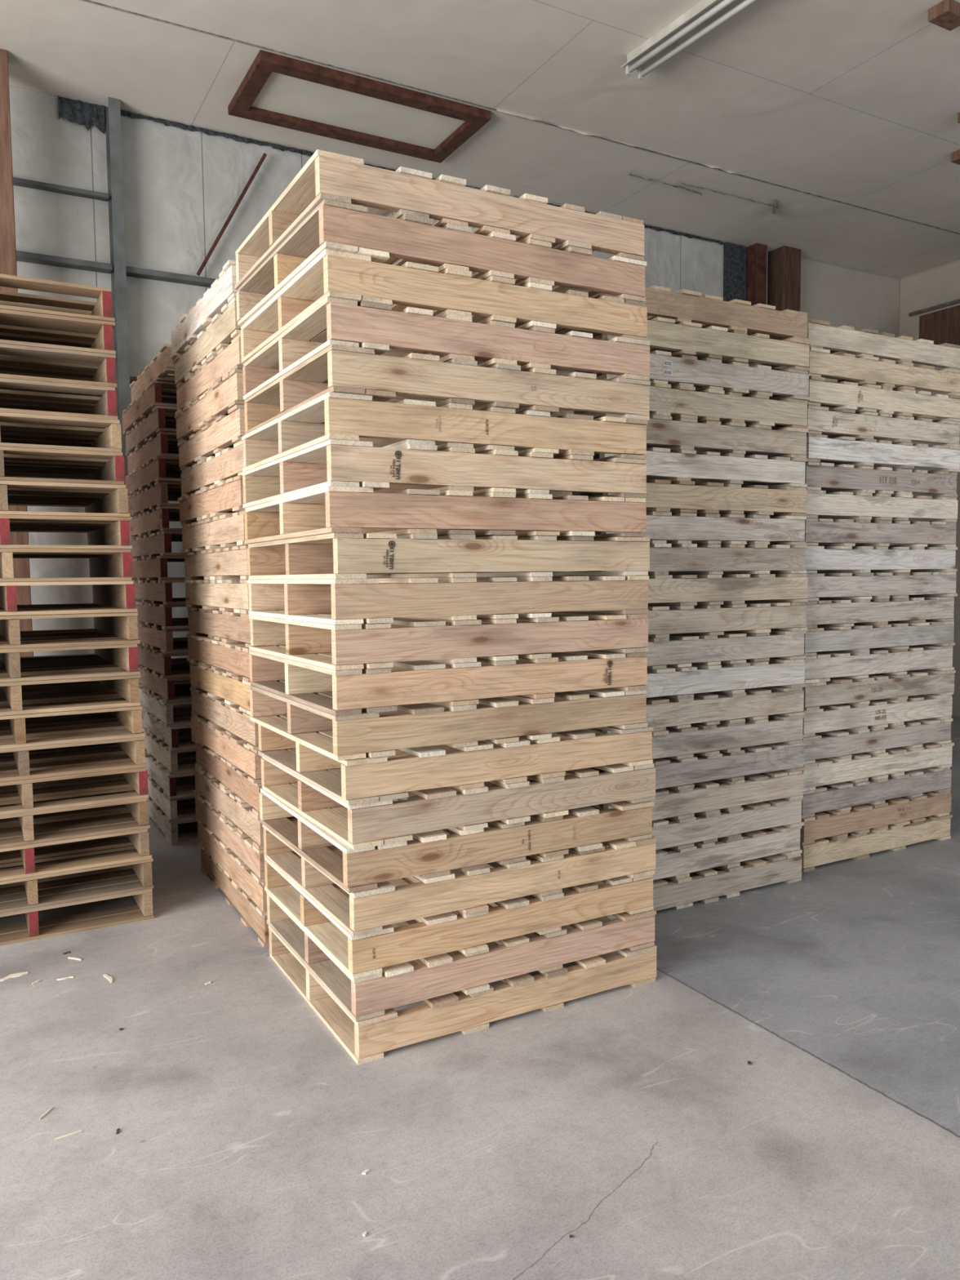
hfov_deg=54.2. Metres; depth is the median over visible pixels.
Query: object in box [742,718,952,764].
pallet
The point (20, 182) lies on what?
steel girt
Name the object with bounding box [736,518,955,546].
pallet
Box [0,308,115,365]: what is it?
pallet
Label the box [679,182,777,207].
tape
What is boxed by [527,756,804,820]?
pallet
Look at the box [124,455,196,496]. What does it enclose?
pallet
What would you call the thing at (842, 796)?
pallet
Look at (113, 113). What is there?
steel column
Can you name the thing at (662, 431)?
pallet
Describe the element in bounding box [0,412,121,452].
pallet
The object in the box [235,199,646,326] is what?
pallet
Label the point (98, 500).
pallet
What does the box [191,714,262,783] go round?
pallet
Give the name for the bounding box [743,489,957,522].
pallet
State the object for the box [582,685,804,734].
pallet
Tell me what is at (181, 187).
wall
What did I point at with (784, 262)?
timber post
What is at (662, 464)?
pallet
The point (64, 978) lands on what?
chip
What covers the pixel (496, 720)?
pallet
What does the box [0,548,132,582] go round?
pallet
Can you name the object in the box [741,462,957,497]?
pallet
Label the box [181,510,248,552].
pallet
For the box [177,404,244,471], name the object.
pallet
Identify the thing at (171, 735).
pallet
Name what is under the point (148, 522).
pallet
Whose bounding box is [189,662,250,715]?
pallet
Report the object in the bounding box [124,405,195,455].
pallet
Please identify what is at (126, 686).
pallet
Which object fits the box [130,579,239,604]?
pallet
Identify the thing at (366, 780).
pallet
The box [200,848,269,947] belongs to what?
pallet
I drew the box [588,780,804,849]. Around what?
pallet
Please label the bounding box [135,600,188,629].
pallet
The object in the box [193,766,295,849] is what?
pallet
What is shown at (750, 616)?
pallet
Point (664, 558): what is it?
pallet
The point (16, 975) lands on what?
chip
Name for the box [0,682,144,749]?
pallet
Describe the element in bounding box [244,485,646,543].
pallet
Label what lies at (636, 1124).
floor
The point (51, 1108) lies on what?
chip
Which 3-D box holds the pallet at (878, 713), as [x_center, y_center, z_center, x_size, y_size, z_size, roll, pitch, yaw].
[1.965,0.383,5.576,1.228,0.141,1.008,-3,4,-29]
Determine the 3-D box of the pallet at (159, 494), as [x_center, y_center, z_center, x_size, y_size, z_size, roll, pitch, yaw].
[-1.686,-0.892,6.126,1.013,0.141,1.229,-3,4,-29]
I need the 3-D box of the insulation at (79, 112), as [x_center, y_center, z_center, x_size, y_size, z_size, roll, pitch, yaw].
[-2.707,-3.568,6.370,0.290,0.187,0.027,-3,4,-29]
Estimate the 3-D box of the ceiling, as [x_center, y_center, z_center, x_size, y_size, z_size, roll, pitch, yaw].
[1.797,-3.423,1.416,13.800,0.100,13.100,-3,4,-29]
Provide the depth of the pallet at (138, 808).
4.29 m
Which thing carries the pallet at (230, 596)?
on the pallet at (225, 626)
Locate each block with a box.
[928,0,959,31]
[951,149,959,164]
[957,112,959,123]
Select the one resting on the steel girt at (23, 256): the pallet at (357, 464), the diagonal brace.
the diagonal brace
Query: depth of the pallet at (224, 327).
4.17 m
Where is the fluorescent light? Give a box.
[621,0,755,79]
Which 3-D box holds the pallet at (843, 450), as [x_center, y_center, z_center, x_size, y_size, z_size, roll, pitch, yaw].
[1.956,-1.028,5.473,1.230,0.141,1.012,-3,4,-29]
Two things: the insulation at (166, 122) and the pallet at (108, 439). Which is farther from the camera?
the insulation at (166, 122)
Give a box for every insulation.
[57,95,104,133]
[120,110,480,189]
[515,196,724,244]
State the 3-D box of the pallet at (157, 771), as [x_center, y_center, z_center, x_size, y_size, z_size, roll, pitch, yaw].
[-1.668,0.803,6.226,1.013,0.140,1.227,-3,4,-29]
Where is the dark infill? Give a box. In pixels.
[723,242,746,302]
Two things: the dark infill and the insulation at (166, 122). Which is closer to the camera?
the insulation at (166, 122)
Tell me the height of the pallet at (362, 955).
0.141 m
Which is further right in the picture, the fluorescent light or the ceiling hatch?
the fluorescent light
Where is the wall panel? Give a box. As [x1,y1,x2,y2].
[800,257,899,702]
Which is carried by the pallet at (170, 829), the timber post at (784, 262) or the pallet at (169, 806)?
the pallet at (169, 806)
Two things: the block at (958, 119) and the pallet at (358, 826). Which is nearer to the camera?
the pallet at (358, 826)
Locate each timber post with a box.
[0,48,33,657]
[746,243,767,335]
[768,245,800,340]
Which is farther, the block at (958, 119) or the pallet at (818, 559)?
the block at (958, 119)
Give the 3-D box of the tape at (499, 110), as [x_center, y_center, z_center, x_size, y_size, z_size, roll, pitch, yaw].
[1.107,-3.740,7.073,2.264,0.021,0.024,-3,4,-29]
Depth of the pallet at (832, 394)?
5.00 m
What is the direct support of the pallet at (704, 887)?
on the floor
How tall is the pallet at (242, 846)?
0.141 m
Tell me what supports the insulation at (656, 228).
attached to the ceiling
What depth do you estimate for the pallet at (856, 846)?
5.16 m
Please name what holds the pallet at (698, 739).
on the pallet at (676, 774)
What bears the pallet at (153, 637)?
on the pallet at (154, 660)
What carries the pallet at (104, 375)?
on the pallet at (104, 406)
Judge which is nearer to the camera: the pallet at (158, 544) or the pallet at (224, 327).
the pallet at (224, 327)
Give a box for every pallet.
[0,273,115,342]
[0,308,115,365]
[0,343,116,396]
[0,377,118,428]
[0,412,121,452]
[0,446,124,484]
[0,480,130,517]
[0,514,132,549]
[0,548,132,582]
[0,580,137,615]
[0,612,140,648]
[0,643,140,682]
[0,670,141,715]
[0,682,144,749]
[0,728,146,782]
[0,743,148,815]
[0,776,150,848]
[0,810,151,880]
[0,837,153,913]
[0,866,154,946]
[121,380,177,434]
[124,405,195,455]
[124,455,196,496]
[127,431,215,474]
[127,480,195,517]
[128,506,236,538]
[129,343,186,405]
[129,530,236,559]
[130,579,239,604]
[131,555,271,580]
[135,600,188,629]
[137,622,189,653]
[137,640,190,678]
[137,663,191,702]
[138,680,191,727]
[141,705,195,751]
[142,724,195,774]
[144,742,196,799]
[146,797,198,845]
[147,773,195,822]
[169,259,237,359]
[173,297,240,386]
[174,333,243,414]
[174,368,244,443]
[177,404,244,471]
[177,475,244,525]
[180,440,243,497]
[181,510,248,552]
[182,545,381,579]
[184,577,368,613]
[186,607,275,647]
[186,634,276,682]
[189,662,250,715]
[190,687,276,750]
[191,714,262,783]
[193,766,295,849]
[193,793,297,883]
[195,742,262,816]
[197,822,266,916]
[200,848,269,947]
[235,149,644,289]
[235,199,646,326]
[240,248,647,363]
[241,391,648,472]
[242,297,649,399]
[242,439,647,507]
[244,344,650,435]
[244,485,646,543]
[246,533,649,579]
[247,575,648,624]
[248,611,648,670]
[248,649,647,715]
[249,684,648,760]
[257,723,653,805]
[259,787,654,893]
[261,756,655,849]
[262,815,657,936]
[264,850,653,978]
[266,887,656,1022]
[268,924,657,1065]
[512,573,808,605]
[521,316,811,373]
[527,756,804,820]
[563,543,807,574]
[572,479,807,516]
[573,377,808,430]
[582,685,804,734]
[587,285,809,351]
[587,630,806,669]
[588,600,807,638]
[588,742,804,790]
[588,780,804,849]
[589,350,808,400]
[589,413,808,457]
[589,657,806,698]
[593,447,807,488]
[595,511,806,545]
[600,810,802,884]
[605,840,801,919]
[652,714,804,759]
[712,546,957,573]
[723,572,957,600]
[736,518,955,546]
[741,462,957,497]
[742,375,959,426]
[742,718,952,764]
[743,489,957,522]
[744,404,959,446]
[744,433,959,472]
[744,755,951,818]
[745,693,952,737]
[746,318,959,378]
[746,669,955,711]
[748,346,959,397]
[759,734,954,791]
[759,780,951,845]
[767,644,954,683]
[769,620,955,656]
[770,595,954,628]
[800,814,952,872]
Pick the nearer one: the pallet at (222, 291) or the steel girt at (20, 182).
the pallet at (222, 291)
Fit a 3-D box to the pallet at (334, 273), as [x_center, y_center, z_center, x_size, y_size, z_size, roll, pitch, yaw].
[-0.165,-1.158,3.546,1.229,0.141,1.010,-3,4,-29]
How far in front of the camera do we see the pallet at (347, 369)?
3.14 m
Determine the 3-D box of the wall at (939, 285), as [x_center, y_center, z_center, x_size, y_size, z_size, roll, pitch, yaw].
[7.907,-1.268,4.950,0.120,4.810,13.100,-3,4,-29]
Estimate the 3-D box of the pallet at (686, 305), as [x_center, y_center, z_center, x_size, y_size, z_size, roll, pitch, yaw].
[0.831,-1.533,4.726,1.228,0.141,1.011,-3,4,-29]
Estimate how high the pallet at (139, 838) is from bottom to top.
0.141 m
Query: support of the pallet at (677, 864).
on the pallet at (704, 887)
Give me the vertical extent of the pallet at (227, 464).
0.141 m
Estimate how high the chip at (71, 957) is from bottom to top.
0.004 m
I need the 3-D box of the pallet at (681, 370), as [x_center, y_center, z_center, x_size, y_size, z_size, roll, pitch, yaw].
[0.839,-1.250,4.743,1.228,0.141,1.012,-3,4,-29]
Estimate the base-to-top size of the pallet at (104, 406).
0.141 m
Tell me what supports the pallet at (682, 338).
on the pallet at (681, 370)
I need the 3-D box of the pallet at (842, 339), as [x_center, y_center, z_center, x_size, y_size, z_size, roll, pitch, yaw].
[1.946,-1.593,5.438,1.230,0.141,1.014,-3,4,-29]
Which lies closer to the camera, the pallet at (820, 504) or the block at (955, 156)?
the pallet at (820, 504)
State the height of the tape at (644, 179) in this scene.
0.037 m
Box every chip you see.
[0,971,27,981]
[39,1106,53,1119]
[54,1129,81,1139]
[56,976,73,980]
[67,956,81,960]
[102,973,112,982]
[361,1168,369,1174]
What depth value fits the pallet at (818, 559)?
5.06 m
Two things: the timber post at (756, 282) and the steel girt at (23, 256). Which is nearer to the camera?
the steel girt at (23, 256)
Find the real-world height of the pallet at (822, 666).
0.141 m
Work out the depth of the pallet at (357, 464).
3.17 m
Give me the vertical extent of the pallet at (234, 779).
0.141 m
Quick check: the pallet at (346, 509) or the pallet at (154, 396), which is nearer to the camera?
the pallet at (346, 509)
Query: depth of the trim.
6.28 m
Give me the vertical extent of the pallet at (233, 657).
0.141 m
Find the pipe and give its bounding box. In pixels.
[908,298,959,316]
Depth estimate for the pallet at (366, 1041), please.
3.31 m
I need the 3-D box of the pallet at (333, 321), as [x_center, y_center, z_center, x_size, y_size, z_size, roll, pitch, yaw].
[-0.159,-1.017,3.555,1.228,0.141,1.012,-3,4,-29]
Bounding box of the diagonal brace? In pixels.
[196,152,266,275]
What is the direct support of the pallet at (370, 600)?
on the pallet at (327, 646)
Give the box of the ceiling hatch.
[227,49,491,163]
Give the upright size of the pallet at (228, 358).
0.141 m
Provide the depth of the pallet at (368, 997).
3.29 m
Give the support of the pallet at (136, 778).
on the pallet at (138, 808)
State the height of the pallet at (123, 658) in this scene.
0.141 m
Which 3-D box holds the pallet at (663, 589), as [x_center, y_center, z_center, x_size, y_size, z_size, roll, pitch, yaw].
[0.855,-0.262,4.800,1.226,0.141,1.010,-3,4,-29]
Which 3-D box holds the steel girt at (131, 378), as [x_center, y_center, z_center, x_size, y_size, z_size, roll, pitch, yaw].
[-1.785,-1.868,6.987,1.605,0.035,0.070,-3,4,-29]
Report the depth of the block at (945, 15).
5.39 m
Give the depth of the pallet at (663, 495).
4.39 m
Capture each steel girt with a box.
[13,177,109,201]
[16,250,215,287]
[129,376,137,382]
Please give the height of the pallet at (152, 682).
0.141 m
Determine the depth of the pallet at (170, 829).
5.71 m
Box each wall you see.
[8,87,768,658]
[893,259,959,717]
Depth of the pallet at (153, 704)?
5.70 m
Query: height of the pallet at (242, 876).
0.141 m
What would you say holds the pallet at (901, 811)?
on the pallet at (856, 846)
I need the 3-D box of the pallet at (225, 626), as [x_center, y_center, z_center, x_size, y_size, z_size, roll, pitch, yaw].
[-0.802,-0.091,4.635,1.012,0.141,1.228,-3,4,-29]
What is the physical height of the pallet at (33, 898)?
0.141 m
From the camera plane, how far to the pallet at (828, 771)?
5.14 m
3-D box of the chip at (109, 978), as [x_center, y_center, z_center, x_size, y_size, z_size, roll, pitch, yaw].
[-1.454,1.326,3.675,0.020,0.004,0.090,-3,5,-36]
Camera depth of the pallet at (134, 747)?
4.24 m
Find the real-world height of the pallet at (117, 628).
0.141 m
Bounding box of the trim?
[82,0,959,234]
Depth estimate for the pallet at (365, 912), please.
3.27 m
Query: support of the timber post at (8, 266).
on the floor
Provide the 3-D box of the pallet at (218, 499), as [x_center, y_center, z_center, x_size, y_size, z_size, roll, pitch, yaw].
[-0.835,-0.655,4.584,1.011,0.141,1.225,-3,4,-29]
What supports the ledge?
attached to the wall at (939, 285)
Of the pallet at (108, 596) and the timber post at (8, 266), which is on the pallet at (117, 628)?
the pallet at (108, 596)
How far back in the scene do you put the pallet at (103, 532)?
4.18 m
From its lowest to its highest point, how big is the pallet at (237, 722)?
0.141 m
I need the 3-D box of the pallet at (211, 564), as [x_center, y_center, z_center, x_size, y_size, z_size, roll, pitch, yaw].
[-0.815,-0.373,4.612,1.012,0.141,1.228,-3,4,-29]
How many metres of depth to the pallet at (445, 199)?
3.08 m
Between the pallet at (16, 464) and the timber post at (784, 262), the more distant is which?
the timber post at (784, 262)
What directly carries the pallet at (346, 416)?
on the pallet at (357, 464)
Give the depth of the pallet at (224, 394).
4.16 m
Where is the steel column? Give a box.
[104,97,131,581]
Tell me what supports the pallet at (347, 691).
on the pallet at (496, 720)
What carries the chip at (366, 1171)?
on the floor
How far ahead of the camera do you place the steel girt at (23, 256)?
6.45 m
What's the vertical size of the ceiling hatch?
0.059 m
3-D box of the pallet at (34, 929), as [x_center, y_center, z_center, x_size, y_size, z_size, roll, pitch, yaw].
[-2.236,1.202,4.611,1.013,0.141,1.227,-3,4,-29]
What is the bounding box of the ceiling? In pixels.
[0,0,959,279]
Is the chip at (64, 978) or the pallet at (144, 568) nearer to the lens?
the chip at (64, 978)
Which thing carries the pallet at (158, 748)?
on the pallet at (157, 771)
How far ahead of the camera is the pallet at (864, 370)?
4.99 m
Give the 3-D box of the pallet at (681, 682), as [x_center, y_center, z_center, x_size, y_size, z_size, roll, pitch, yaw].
[0.853,0.163,4.826,1.229,0.140,1.013,-3,4,-29]
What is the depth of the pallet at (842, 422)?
5.03 m
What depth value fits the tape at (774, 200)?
8.25 m
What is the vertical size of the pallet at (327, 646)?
0.141 m
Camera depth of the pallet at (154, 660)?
5.71 m
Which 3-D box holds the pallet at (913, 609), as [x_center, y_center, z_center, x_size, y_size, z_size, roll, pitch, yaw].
[1.957,-0.182,5.539,1.224,0.141,1.008,-3,4,-29]
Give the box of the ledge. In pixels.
[919,305,959,345]
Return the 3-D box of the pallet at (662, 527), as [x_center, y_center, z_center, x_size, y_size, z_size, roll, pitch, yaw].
[0.841,-0.544,4.789,1.225,0.141,1.013,-3,4,-29]
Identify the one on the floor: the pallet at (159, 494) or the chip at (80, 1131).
the chip at (80, 1131)
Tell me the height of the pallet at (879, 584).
0.141 m
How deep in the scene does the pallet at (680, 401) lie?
4.36 m
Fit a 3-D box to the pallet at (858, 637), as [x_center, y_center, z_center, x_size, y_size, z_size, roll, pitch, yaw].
[1.961,-0.040,5.546,1.229,0.141,1.014,-3,4,-29]
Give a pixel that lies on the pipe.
(956, 301)
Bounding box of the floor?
[0,715,959,1279]
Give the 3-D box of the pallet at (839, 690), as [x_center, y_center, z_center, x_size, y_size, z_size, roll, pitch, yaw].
[1.970,0.242,5.559,1.229,0.141,1.013,-3,4,-29]
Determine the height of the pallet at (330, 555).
0.141 m
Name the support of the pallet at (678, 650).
on the pallet at (681, 682)
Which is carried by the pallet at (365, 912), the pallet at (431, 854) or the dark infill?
the pallet at (431, 854)
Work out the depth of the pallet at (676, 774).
4.49 m
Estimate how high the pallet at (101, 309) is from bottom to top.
0.141 m
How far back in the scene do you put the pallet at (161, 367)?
5.36 m
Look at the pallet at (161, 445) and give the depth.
5.68 m
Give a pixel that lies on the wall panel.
(839, 295)
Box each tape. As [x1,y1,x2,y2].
[496,108,737,173]
[629,173,702,195]
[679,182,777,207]
[772,199,776,215]

